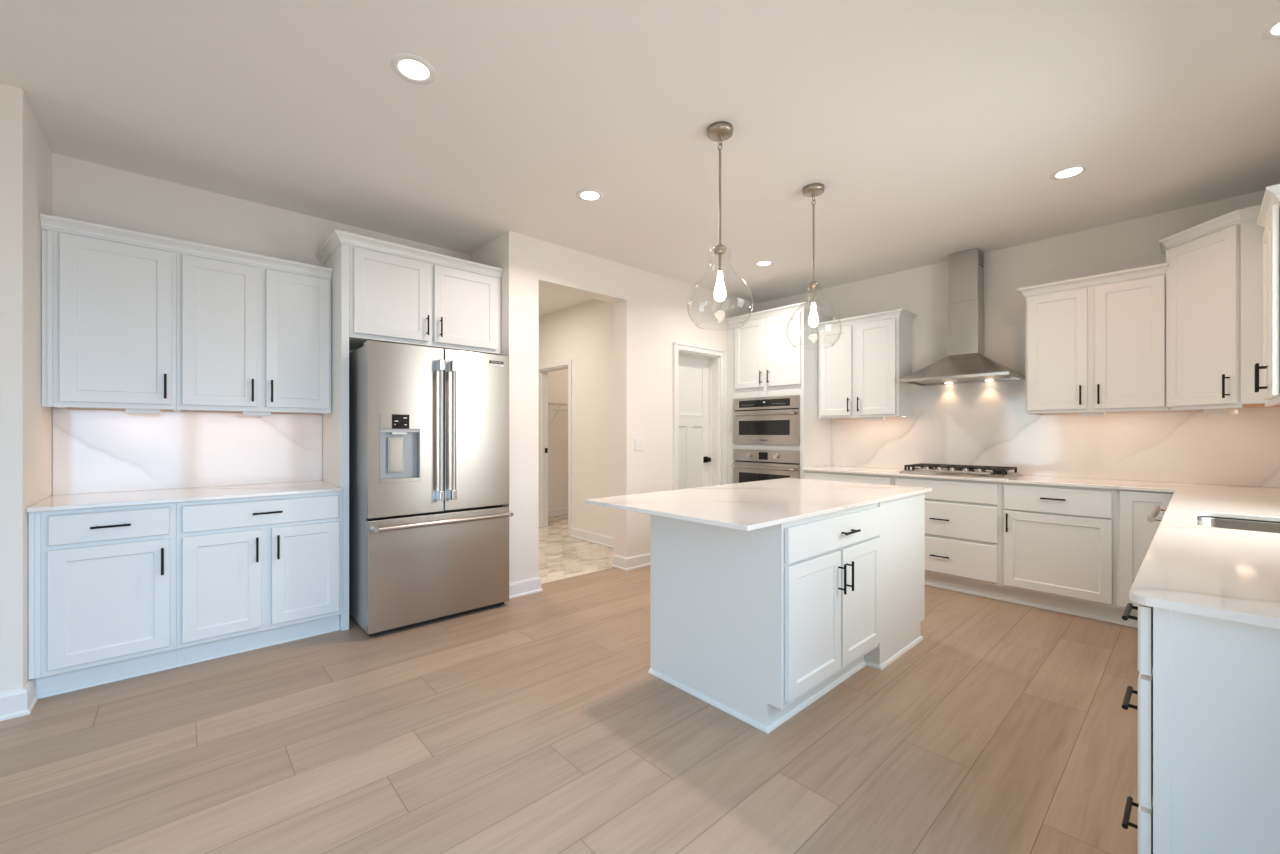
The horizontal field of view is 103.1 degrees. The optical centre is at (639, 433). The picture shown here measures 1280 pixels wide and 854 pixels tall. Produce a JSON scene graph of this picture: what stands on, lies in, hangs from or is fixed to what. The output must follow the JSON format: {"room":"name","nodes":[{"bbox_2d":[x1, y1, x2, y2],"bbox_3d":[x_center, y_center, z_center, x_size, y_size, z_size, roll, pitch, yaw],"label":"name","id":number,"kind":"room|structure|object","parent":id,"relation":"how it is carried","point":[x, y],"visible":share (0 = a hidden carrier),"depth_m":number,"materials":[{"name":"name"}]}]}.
{"room":"kitchen","nodes":[
{"label":"kitchen","id":0,"kind":"room"},
{"bbox_2d":[0,82,51,693],"bbox_3d":[-4.702,-0.140,0.976,4.640,2.740,0.830,0,0,-42],"label":"wall","id":1,"kind":"structure","parent":0,"point":[25,153],"depth_m":2.22,"materials":[{"name":"white paint"}]},
{"bbox_2d":[0,678,37,720],"bbox_3d":[-4.405,1.176,0.777,4.514,0.108,0.184,0,0,-42],"label":"baseboard","id":2,"kind":"structure","parent":1,"relation":"attached to","point":[18,703],"depth_m":2.21,"materials":[{"name":"white paint"}]},
{"bbox_2d":[52,153,469,495],"bbox_3d":[-2.351,-0.140,3.571,2.330,2.740,0.140,0,0,-42],"label":"wall","id":3,"kind":"structure","parent":0,"point":[84,191],"depth_m":3.09,"materials":[{"name":"white paint"}]},
{"bbox_2d":[40,214,176,410],"bbox_3d":[-2.860,-0.603,2.768,0.494,0.942,0.363,0,0,-42],"label":"upper cabinet","id":4,"kind":"object","parent":3,"relation":"attached to","point":[109,308],"visible":1,"depth_m":2.65,"materials":[{"name":"white paint"}]},
{"bbox_2d":[125,409,159,414],"bbox_3d":[-2.738,-0.128,2.799,0.135,0.047,0.055,0,0,-42],"label":"light","id":5,"kind":"object","parent":4,"relation":"attached to","point":[127,411],"visible":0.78,"depth_m":2.78,"materials":[{"name":"white plastic"}]},
{"bbox_2d":[53,409,321,494],"bbox_3d":[-2.697,0.102,3.153,1.249,0.464,0.013,0,0,-42],"label":"backsplash","id":6,"kind":"structure","parent":3,"relation":"attached to","point":[95,451],"depth_m":3.07,"materials":[{"name":"white stone"}]},
{"bbox_2d":[177,239,332,413],"bbox_3d":[-2.397,-0.603,3.188,0.755,0.942,0.363,0,0,-42],"label":"upper cabinet","id":7,"kind":"object","parent":3,"relation":"attached to","point":[255,337],"visible":0.96,"depth_m":3.04,"materials":[{"name":"white paint"}]},
{"bbox_2d":[243,411,270,416],"bbox_3d":[-2.365,-0.128,3.137,0.135,0.047,0.055,0,0,-42],"label":"light","id":8,"kind":"object","parent":7,"relation":"attached to","point":[245,413],"visible":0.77,"depth_m":3.11,"materials":[{"name":"white plastic"}]},
{"bbox_2d":[315,229,503,354],"bbox_3d":[-1.643,-0.923,3.690,1.117,0.639,0.626,0,0,-42],"label":"upper cabinet","id":9,"kind":"object","parent":3,"relation":"attached to","point":[397,299],"visible":0.94,"depth_m":3.45,"materials":[{"name":"white paint"}]},
{"bbox_2d":[548,369,567,508],"bbox_3d":[-1.022,-0.140,7.831,1.800,2.740,0.100,0,0,-42],"label":"wall","id":10,"kind":"structure","parent":0,"point":[557,380],"depth_m":7.59,"materials":[{"name":"white paint"}]},
{"bbox_2d":[548,507,567,516],"bbox_3d":[-1.017,1.176,7.752,1.700,0.108,0.024,0,0,-42],"label":"baseboard","id":11,"kind":"structure","parent":10,"relation":"attached to","point":[559,511],"depth_m":7.56,"materials":[{"name":"white paint"}]},
{"bbox_2d":[548,402,567,424],"bbox_3d":[-0.933,-0.282,7.638,1.632,0.309,0.303,0,0,-42],"label":"wire shelf","id":12,"kind":"object","parent":10,"relation":"attached to","point":[555,403],"visible":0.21,"depth_m":7.32,"materials":[{"name":"white metal"}]},
{"bbox_2d":[0,515,1139,853],"bbox_3d":[-2.171,1.255,2.621,10.500,0.050,8.400,0,0,-42],"label":"floor","id":13,"kind":"structure","parent":0,"point":[535,723],"depth_m":1.98,"materials":[{"name":"brown wood"}]},
{"bbox_2d":[28,502,175,698],"bbox_3d":[-2.760,0.792,2.658,0.494,0.876,0.655,0,0,-42],"label":"base cabinet","id":14,"kind":"object","parent":13,"relation":"on","point":[102,580],"visible":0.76,"depth_m":2.44,"materials":[{"name":"white paint"}]},
{"bbox_2d":[176,491,341,666],"bbox_3d":[-2.296,0.792,3.078,0.755,0.876,0.655,0,0,-42],"label":"base cabinet","id":15,"kind":"object","parent":13,"relation":"on","point":[252,573],"visible":0.97,"depth_m":2.83,"materials":[{"name":"white paint"}]},
{"bbox_2d":[26,481,343,511],"bbox_3d":[-2.486,0.344,2.920,1.249,0.020,0.640,0,0,-42],"label":"countertop","id":16,"kind":"structure","parent":15,"relation":"on","point":[124,498],"depth_m":2.73,"materials":[{"name":"white stone"}]},
{"bbox_2d":[322,243,348,630],"bbox_3d":[-2.030,0.025,3.381,0.043,2.410,0.568,0,0,-42],"label":"refrigerator surround","id":17,"kind":"object","parent":13,"relation":"on","point":[335,424],"visible":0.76,"depth_m":3.18,"materials":[{"name":"white paint"}]},
{"bbox_2d":[349,340,513,636],"bbox_3d":[-1.514,0.337,3.585,0.916,1.786,0.873,0,0,-42],"label":"refrigerator","id":18,"kind":"object","parent":13,"relation":"on","point":[429,426],"visible":0.99,"depth_m":3.25,"materials":[{"name":"grey metal"}]},
{"bbox_2d":[725,302,835,483],"bbox_3d":[1.460,-0.006,5.352,0.620,2.473,0.953,0,0,-42],"label":"tall cabinet","id":19,"kind":"object","parent":13,"relation":"on","point":[762,362],"visible":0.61,"depth_m":5.07,"materials":[{"name":"white paint"}]},
{"bbox_2d":[731,449,799,483],"bbox_3d":[1.439,0.532,5.321,0.573,0.724,0.774,0,0,-42],"label":"wall oven","id":20,"kind":"object","parent":19,"relation":"in","point":[749,465],"visible":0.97,"depth_m":5.15,"materials":[{"name":"grey metal"}]},
{"bbox_2d":[732,395,799,444],"bbox_3d":[1.410,-0.128,5.294,0.493,0.479,0.774,0,0,-42],"label":"microwave","id":21,"kind":"object","parent":19,"relation":"in","point":[776,419],"visible":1,"depth_m":5.13,"materials":[{"name":"grey metal"}]},
{"bbox_2d":[648,493,924,732],"bbox_3d":[0.903,0.792,2.827,1.566,0.876,0.832,0,0,-42],"label":"kitchen island","id":22,"kind":"object","parent":13,"relation":"on","point":[757,626],"visible":0.91,"depth_m":2.33,"materials":[{"name":"white paint"}]},
{"bbox_2d":[585,478,931,530],"bbox_3d":[0.748,0.344,2.824,1.870,0.020,0.989,0,0,-42],"label":"island countertop","id":23,"kind":"structure","parent":22,"relation":"on","point":[746,506],"depth_m":2.52,"materials":[{"name":"white stone"}]},
{"bbox_2d":[804,470,893,484],"bbox_3d":[2.030,0.792,4.723,0.620,0.876,0.826,0,0,-42],"label":"base cabinet","id":24,"kind":"object","parent":13,"relation":"on","point":[814,475],"visible":0.05,"depth_m":4.51,"materials":[{"name":"white paint"}]},
{"bbox_2d":[894,476,1003,599],"bbox_3d":[2.560,0.792,4.138,0.620,0.876,0.750,0,0,-42],"label":"base cabinet","id":25,"kind":"object","parent":13,"relation":"on","point":[963,517],"visible":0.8,"depth_m":3.87,"materials":[{"name":"white paint"}]},
{"bbox_2d":[1001,482,1117,623],"bbox_3d":[3.017,0.792,3.634,0.620,0.876,0.610,0,0,-42],"label":"base cabinet","id":26,"kind":"object","parent":13,"relation":"on","point":[1058,543],"visible":0.94,"depth_m":3.44,"materials":[{"name":"white paint"}]},
{"bbox_2d":[1116,489,1173,627],"bbox_3d":[3.334,0.792,3.311,0.583,0.876,0.292,0,0,-42],"label":"base cabinet","id":27,"kind":"object","parent":13,"relation":"on","point":[1135,534],"visible":0.41,"depth_m":3.17,"materials":[{"name":"white paint"}]},
{"bbox_2d":[1147,506,1166,522],"bbox_3d":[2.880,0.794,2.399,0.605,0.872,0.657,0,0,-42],"label":"handle","id":28,"kind":"object","parent":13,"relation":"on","point":[1152,517],"visible":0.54,"depth_m":2.51,"materials":[{"name":"grey metal"}]},
{"bbox_2d":[1122,603,1279,853],"bbox_3d":[1.411,0.792,0.991,0.458,0.876,0.678,0,0,-42],"label":"base cabinet","id":29,"kind":"object","parent":13,"relation":"on","point":[1208,692],"visible":0.98,"depth_m":0.99,"materials":[{"name":"white paint"}]},
{"bbox_2d":[802,466,1279,629],"bbox_3d":[1.720,0.344,2.905,3.526,0.020,3.104,0,0,-42],"label":"countertop","id":30,"kind":"structure","parent":29,"relation":"on","point":[1189,567],"depth_m":1.45,"materials":[{"name":"white stone"}]},
{"bbox_2d":[899,463,1021,478],"bbox_3d":[2.596,0.300,4.135,0.470,0.066,0.756,0,0,-42],"label":"gas cooktop","id":31,"kind":"object","parent":30,"relation":"in","point":[999,472],"visible":1,"depth_m":4.00,"materials":[{"name":"silver metal"}]},
{"bbox_2d":[1197,516,1279,532],"bbox_3d":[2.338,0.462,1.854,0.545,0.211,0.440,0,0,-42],"label":"sink","id":32,"kind":"object","parent":30,"relation":"in","point":[1250,525],"visible":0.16,"depth_m":2.09,"materials":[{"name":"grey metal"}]},
{"bbox_2d":[539,299,613,536],"bbox_3d":[-1.125,-0.140,6.500,0.140,2.740,3.855,0,0,-42],"label":"wall","id":33,"kind":"structure","parent":0,"point":[583,333],"depth_m":5.79,"materials":[{"name":"white paint"}]},
{"bbox_2d":[539,359,571,536],"bbox_3d":[-1.042,0.176,6.396,0.158,2.108,0.836,0,0,-42],"label":"trim","id":34,"kind":"structure","parent":33,"relation":"attached to","point":[543,374],"depth_m":6.63,"materials":[{"name":"white paint"}]},
{"bbox_2d":[571,528,613,547],"bbox_3d":[-0.353,1.176,5.526,0.024,0.108,1.375,0,0,-42],"label":"baseboard","id":35,"kind":"structure","parent":33,"relation":"attached to","point":[604,540],"depth_m":5.71,"materials":[{"name":"white paint"}]},
{"bbox_2d":[470,231,757,582],"bbox_3d":[-0.025,-0.140,5.212,3.320,2.740,0.830,0,0,-42],"label":"wall","id":36,"kind":"structure","parent":0,"point":[651,312],"depth_m":4.59,"materials":[{"name":"white paint"}]},
{"bbox_2d":[509,577,542,598],"bbox_3d":[-0.936,1.176,3.932,0.300,0.108,0.204,0,0,-42],"label":"baseboard","id":37,"kind":"structure","parent":36,"relation":"attached to","point":[530,586],"depth_m":3.86,"materials":[{"name":"white paint"}]},
{"bbox_2d":[612,553,649,570],"bbox_3d":[0.040,1.176,4.816,0.624,0.108,0.204,0,0,-42],"label":"baseboard","id":38,"kind":"structure","parent":36,"relation":"attached to","point":[626,564],"depth_m":4.62,"materials":[{"name":"white paint"}]},
{"bbox_2d":[634,438,643,450],"bbox_3d":[-0.007,0.099,4.662,0.116,0.118,0.009,0,0,-42],"label":"light switch","id":39,"kind":"object","parent":36,"relation":"attached to","point":[638,442],"visible":1,"depth_m":4.65,"materials":[{"name":"white plastic"}]},
{"bbox_2d":[679,355,710,488],"bbox_3d":[0.531,0.205,5.316,0.619,2.025,0.102,0,0,-42],"label":"door","id":40,"kind":"structure","parent":36,"relation":"in","point":[694,459],"depth_m":5.38,"materials":[{"name":"white paint"}]},
{"bbox_2d":[673,342,724,489],"bbox_3d":[0.559,0.171,5.285,0.783,2.119,0.206,0,0,-42],"label":"trim","id":41,"kind":"structure","parent":36,"relation":"attached to","point":[695,351],"depth_m":5.44,"materials":[{"name":"white paint"}]},
{"bbox_2d":[0,0,1279,316],"bbox_3d":[-2.207,-1.560,2.622,10.550,0.100,8.350,0,0,-42],"label":"ceiling","id":42,"kind":"structure","parent":0,"point":[931,130],"depth_m":2.43,"materials":[{"name":"white paint"}]},
{"bbox_2d":[391,54,435,83],"bbox_3d":[-0.937,-1.506,2.106,0.172,0.008,0.172,0,0,-42],"label":"recessed light","id":43,"kind":"object","parent":42,"relation":"in","point":[412,68],"visible":1,"depth_m":2.10,"materials":[{"name":"white plastic"}]},
{"bbox_2d":[576,189,603,201],"bbox_3d":[-0.317,-1.506,3.221,0.172,0.008,0.172,0,0,-42],"label":"recessed light","id":44,"kind":"object","parent":42,"relation":"in","point":[588,195],"visible":1,"depth_m":3.21,"materials":[{"name":"white plastic"}]},
{"bbox_2d":[687,121,753,329],"bbox_3d":[0.397,-1.021,2.521,0.325,0.976,0.325,0,0,-42],"label":"pendant light","id":45,"kind":"object","parent":42,"relation":"hanging from","point":[720,131],"visible":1,"depth_m":2.51,"materials":[{"name":"clear glass"}]},
{"bbox_2d":[754,260,773,266],"bbox_3d":[1.100,-1.506,4.507,0.172,0.008,0.172,0,0,-42],"label":"recessed light","id":46,"kind":"object","parent":42,"relation":"in","point":[762,263],"visible":1,"depth_m":4.51,"materials":[{"name":"white plastic"}]},
{"bbox_2d":[786,183,841,349],"bbox_3d":[1.069,-1.021,3.128,0.325,0.976,0.325,0,0,-42],"label":"pendant light","id":47,"kind":"object","parent":42,"relation":"hanging from","point":[815,189],"visible":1,"depth_m":3.12,"materials":[{"name":"clear glass"}]},
{"bbox_2d":[1050,164,1088,179],"bbox_3d":[2.480,-1.506,2.937,0.172,0.008,0.172,0,0,-42],"label":"recessed light","id":48,"kind":"object","parent":42,"relation":"in","point":[1072,171],"visible":1,"depth_m":2.93,"materials":[{"name":"white plastic"}]},
{"bbox_2d":[1259,17,1279,39],"bbox_3d":[2.404,-1.506,1.860,0.172,0.008,0.172,0,0,-42],"label":"recessed light","id":49,"kind":"object","parent":42,"relation":"in","point":[1271,31],"visible":1,"depth_m":1.90,"materials":[{"name":"white plastic"}]},
{"bbox_2d":[758,190,1264,385],"bbox_3d":[2.828,-0.140,4.423,0.150,2.740,4.170,0,0,-42],"label":"wall","id":50,"kind":"structure","parent":0,"point":[923,291],"depth_m":4.12,"materials":[{"name":"white paint"}]},
{"bbox_2d":[816,309,916,418],"bbox_3d":[2.122,-0.614,4.816,0.362,0.936,0.810,0,0,-42],"label":"upper cabinet","id":51,"kind":"object","parent":50,"relation":"attached to","point":[859,375],"visible":0.99,"depth_m":4.66,"materials":[{"name":"white paint"}]},
{"bbox_2d":[867,417,884,419],"bbox_3d":[2.172,-0.142,4.677,0.055,0.047,0.145,0,0,-42],"label":"light","id":52,"kind":"object","parent":51,"relation":"attached to","point":[868,418],"visible":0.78,"depth_m":4.65,"materials":[{"name":"white plastic"}]},
{"bbox_2d":[899,248,1024,385],"bbox_3d":[2.623,-0.970,4.161,0.501,1.079,0.764,0,0,-42],"label":"range hood","id":53,"kind":"object","parent":50,"relation":"attached to","point":[966,361],"visible":1,"depth_m":4.18,"materials":[{"name":"silver metal"}]},
{"bbox_2d":[832,379,1279,487],"bbox_3d":[3.018,-0.048,4.090,0.013,0.762,3.090,0,0,-42],"label":"backsplash","id":54,"kind":"structure","parent":50,"relation":"attached to","point":[976,423],"depth_m":3.87,"materials":[{"name":"white stone"}]},
{"bbox_2d":[1017,263,1169,414],"bbox_3d":[3.205,-0.614,3.620,0.362,0.936,0.782,0,0,-42],"label":"upper cabinet","id":55,"kind":"object","parent":50,"relation":"attached to","point":[1091,346],"visible":0.97,"depth_m":3.48,"materials":[{"name":"white paint"}]},
{"bbox_2d":[1078,412,1104,416],"bbox_3d":[3.174,-0.142,3.571,0.055,0.047,0.136,0,0,-42],"label":"light","id":56,"kind":"object","parent":55,"relation":"attached to","point":[1081,414],"visible":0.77,"depth_m":3.55,"materials":[{"name":"white plastic"}]},
{"bbox_2d":[1159,205,1279,410],"bbox_3d":[3.584,-0.694,3.004,0.630,1.099,0.720,0,0,-42],"label":"upper cabinet","id":57,"kind":"object","parent":50,"relation":"attached to","point":[1214,281],"visible":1,"depth_m":2.96,"materials":[{"name":"white paint"}]},
{"bbox_2d":[1204,408,1237,414],"bbox_3d":[3.522,-0.135,3.083,0.055,0.047,0.136,0,0,3],"label":"light","id":58,"kind":"object","parent":57,"relation":"attached to","point":[1223,411],"visible":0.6,"depth_m":3.05,"materials":[{"name":"white plastic"}]},
{"bbox_3d":[0.364,-0.140,-0.521,10.140,2.740,0.150,0,0,-42],"label":"wall","id":59,"kind":"structure","parent":0,"visible":0},
{"bbox_2d":[1255,184,1279,404],"bbox_3d":[3.071,-0.613,2.300,0.569,0.938,0.364,0,0,-42],"label":"upper cabinet","id":60,"kind":"object","parent":59,"relation":"attached to","point":[1269,214],"visible":1,"depth_m":2.29,"materials":[{"name":"white paint"}]},
{"bbox_2d":[1265,400,1273,406],"bbox_3d":[3.315,-0.582,2.672,0.290,0.876,0.020,0,0,-42],"label":"light","id":61,"kind":"object","parent":60,"relation":"attached to","point":[1267,402],"visible":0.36,"depth_m":2.67,"materials":[{"name":"white paint"}]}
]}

